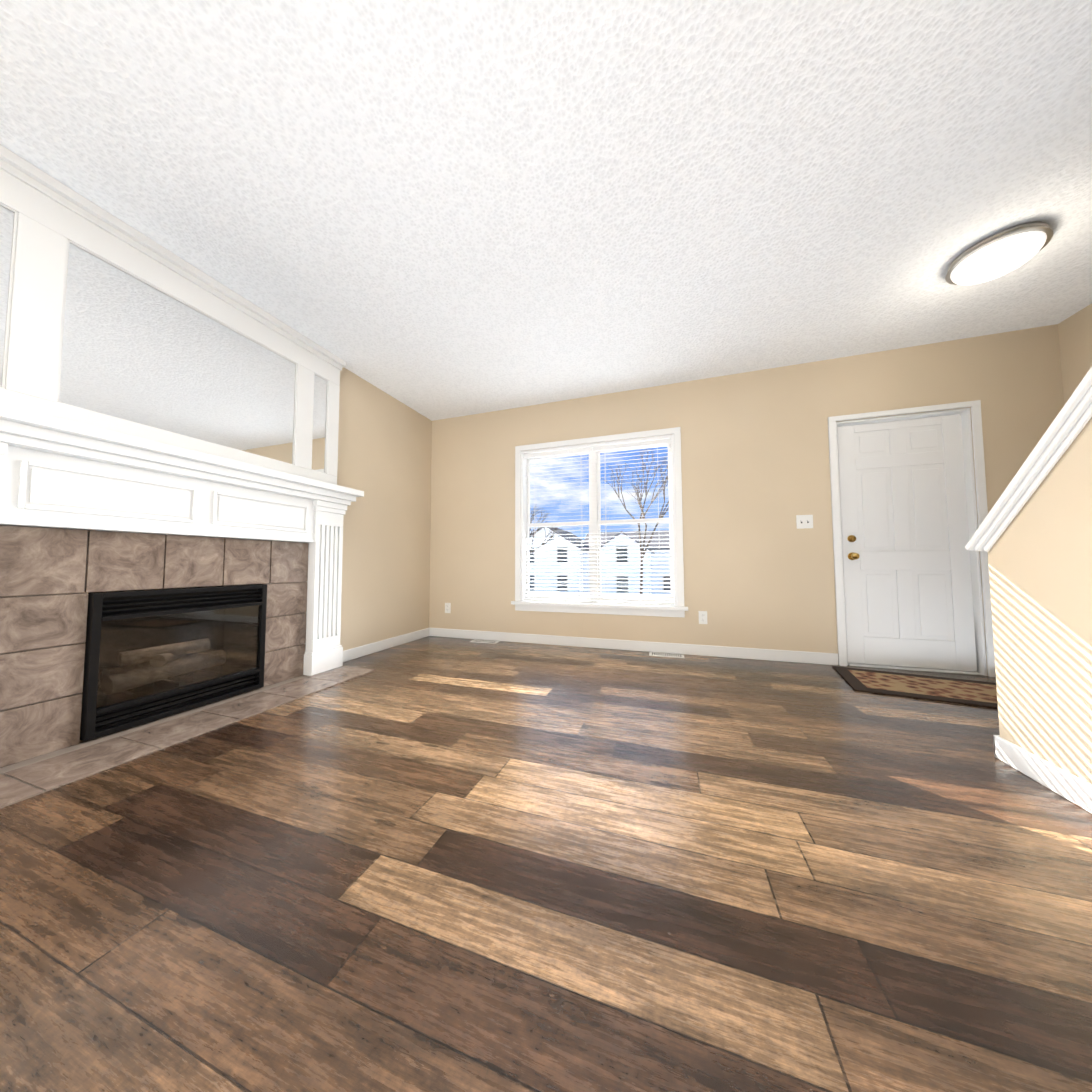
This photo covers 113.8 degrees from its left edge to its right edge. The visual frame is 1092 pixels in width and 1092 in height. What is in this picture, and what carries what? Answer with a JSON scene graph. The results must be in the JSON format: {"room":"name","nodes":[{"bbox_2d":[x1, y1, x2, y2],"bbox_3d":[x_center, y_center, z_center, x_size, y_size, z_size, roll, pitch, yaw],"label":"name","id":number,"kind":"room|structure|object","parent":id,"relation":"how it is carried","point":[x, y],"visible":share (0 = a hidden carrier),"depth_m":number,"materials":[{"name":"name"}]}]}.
{"room":"living room","nodes":[
{"label":"living room","id":0,"kind":"room"},
{"bbox_2d":[80,368,431,741],"bbox_3d":[-2.736,-0.417,0.379,0.150,2.550,8.450,-1,-3,19],"label":"wall","id":1,"kind":"structure","parent":0,"point":[384,449],"depth_m":3.50,"materials":[{"name":"beige paint"}]},
{"bbox_2d":[343,628,428,661],"bbox_3d":[-1.558,0.967,3.546,0.014,0.095,1.273,-1,-3,19],"label":"baseboard","id":2,"kind":"structure","parent":1,"relation":"attached to","point":[359,651],"depth_m":3.45,"materials":[{"name":"white paint"}]},
{"bbox_2d":[0,636,1091,1091],"bbox_3d":[-0.125,0.854,-0.562,5.650,0.100,8.450,-1,-3,19],"label":"floor","id":3,"kind":"structure","parent":0,"point":[440,864],"depth_m":0.89,"materials":[{"name":"laminate"}]},
{"bbox_2d":[0,144,375,808],"bbox_3d":[-2.025,-0.332,2.095,0.820,2.548,2.050,-1,-3,19],"label":"fireplace","id":4,"kind":"object","parent":3,"relation":"on","point":[176,500],"visible":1,"depth_m":1.85,"materials":[{"name":"white paint"}]},
{"bbox_2d":[470,639,499,643],"bbox_3d":[-0.654,1.022,3.806,0.300,0.006,0.110,-1,-3,19],"label":"floor vent","id":5,"kind":"object","parent":3,"relation":"in","point":[485,641],"visible":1,"depth_m":3.80,"materials":[{"name":"white plastic"}]},
{"bbox_2d":[649,652,683,657],"bbox_3d":[1.090,0.986,3.221,0.300,0.006,0.110,-1,-3,19],"label":"floor vent","id":6,"kind":"object","parent":3,"relation":"in","point":[666,655],"visible":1,"depth_m":3.20,"materials":[{"name":"white plastic"}]},
{"bbox_2d":[832,666,997,708],"bbox_3d":[2.570,0.936,2.355,0.960,0.010,0.600,-2,-3,28],"label":"doormat","id":7,"kind":"object","parent":3,"relation":"on","point":[962,691],"visible":0.62,"depth_m":2.36,"materials":[{"name":"brown fabric"}]},
{"bbox_2d":[0,0,1091,420],"bbox_3d":[-0.134,-1.793,-0.430,5.650,0.100,8.450,-1,-3,19],"label":"ceiling","id":8,"kind":"structure","parent":0,"point":[432,210],"depth_m":1.54,"materials":[{"name":"white paint"}]},
{"bbox_2d":[945,221,1052,284],"bbox_3d":[2.485,-1.572,1.968,0.370,0.116,0.370,-1,-3,19],"label":"lamp","id":9,"kind":"object","parent":8,"relation":"attached to","point":[1000,253],"visible":1,"depth_m":1.90,"materials":[{"name":"white glass"}]},
{"bbox_2d":[429,324,1063,675],"bbox_3d":[1.264,-0.278,3.409,5.500,2.550,0.150,-1,-3,19],"label":"wall","id":10,"kind":"structure","parent":0,"point":[757,563],"depth_m":3.17,"materials":[{"name":"beige paint"}]},
{"bbox_2d":[445,603,450,612],"bbox_3d":[-1.127,0.710,4.081,0.072,0.115,0.008,-1,-3,19],"label":"electrical outlet","id":11,"kind":"object","parent":10,"relation":"attached to","point":[447,607],"visible":1,"depth_m":4.08,"materials":[{"name":"white plastic"}]},
{"bbox_2d":[511,427,687,617],"bbox_3d":[0.488,-0.214,3.638,1.750,1.780,0.205,-1,-3,19],"label":"window","id":12,"kind":"structure","parent":10,"relation":"in","point":[678,608],"depth_m":3.63,"materials":[{"name":"white paint"}]},
{"bbox_2d":[524,439,673,604],"bbox_3d":[0.483,-0.223,3.625,1.508,1.584,0.062,-1,-3,19],"label":"window blinds","id":13,"kind":"object","parent":12,"relation":"attached to","point":[597,449],"visible":1,"depth_m":3.60,"materials":[{"name":"white plastic"}]},
{"bbox_2d":[429,628,838,665],"bbox_3d":[0.504,0.959,3.517,3.942,0.095,0.014,-1,-3,19],"label":"baseboard","id":14,"kind":"structure","parent":10,"relation":"attached to","point":[759,654],"depth_m":3.35,"materials":[{"name":"white paint"}]},
{"bbox_2d":[698,611,706,623],"bbox_3d":[1.422,0.649,3.226,0.072,0.115,0.008,-1,-3,19],"label":"electrical outlet","id":15,"kind":"object","parent":10,"relation":"attached to","point":[702,617],"visible":1,"depth_m":3.22,"materials":[{"name":"white plastic"}]},
{"bbox_2d":[796,515,812,528],"bbox_3d":[2.186,-0.206,3.006,0.118,0.115,0.016,-1,-3,19],"label":"light switch","id":16,"kind":"object","parent":10,"relation":"attached to","point":[804,521],"visible":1,"depth_m":3.01,"materials":[{"name":"white plastic"}]},
{"bbox_2d":[837,414,976,670],"bbox_3d":[2.832,-0.035,2.815,0.798,1.959,0.117,-1,-3,19],"label":"entry door","id":17,"kind":"structure","parent":10,"relation":"in","point":[907,568],"depth_m":2.82,"materials":[{"name":"white paint"}]},
{"bbox_2d":[828,400,995,676],"bbox_3d":[2.846,-0.061,2.855,0.957,2.052,0.166,-1,-3,19],"label":"door frame","id":18,"kind":"structure","parent":10,"relation":"attached to","point":[979,494],"depth_m":2.72,"materials":[{"name":"white paint"}]},
{"bbox_2d":[988,418,1091,783],"bbox_3d":[0.913,-0.529,-1.615,0.120,2.550,6.690,-1,-3,19],"label":"wall","id":19,"kind":"structure","parent":0,"point":[1040,562],"depth_m":1.30,"materials":[{"name":"beige paint"}]},
{"bbox_2d":[965,367,1091,551],"bbox_3d":[1.829,-0.519,1.113,0.196,1.042,1.065,-1,-3,19],"label":"trim","id":20,"kind":"structure","parent":19,"relation":"attached to","point":[1068,424],"depth_m":1.31,"materials":[{"name":"white paint"}]},
{"bbox_2d":[993,735,1091,813],"bbox_3d":[0.855,0.699,-1.649,0.014,0.095,6.704,-1,-3,19],"label":"baseboard","id":21,"kind":"structure","parent":19,"relation":"attached to","point":[1074,789],"depth_m":1.31,"materials":[{"name":"white paint"}]},
{"bbox_2d":[1058,304,1091,404],"bbox_3d":[2.477,-0.522,-1.371,0.150,2.550,8.150,-1,-3,19],"label":"wall","id":22,"kind":"structure","parent":0,"point":[1075,336],"depth_m":2.47,"materials":[{"name":"beige paint"}]},
{"label":"outside","id":23,"kind":"structure","parent":0,"visible":0},
{"bbox_3d":[21.635,9.026,109.725,270.000,0.300,214.400,-1,-3,19],"label":"ground","id":24,"kind":"structure","parent":23,"visible":0},
{"bbox_2d":[529,448,668,595],"bbox_3d":[2.623,-1.184,26.421,18.189,11.866,12.514,-1,-3,19],"label":"tree","id":25,"kind":"object","parent":24,"relation":"on","point":[642,514],"visible":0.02,"depth_m":24.49,"materials":[{"name":"brown plant"}]},
{"bbox_2d":[529,527,670,596],"bbox_3d":[5.053,1.661,39.563,36.200,7.480,11.200,-1,-3,19],"label":"house","id":26,"kind":"structure","parent":24,"relation":"on","point":[623,546],"depth_m":33.38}
]}

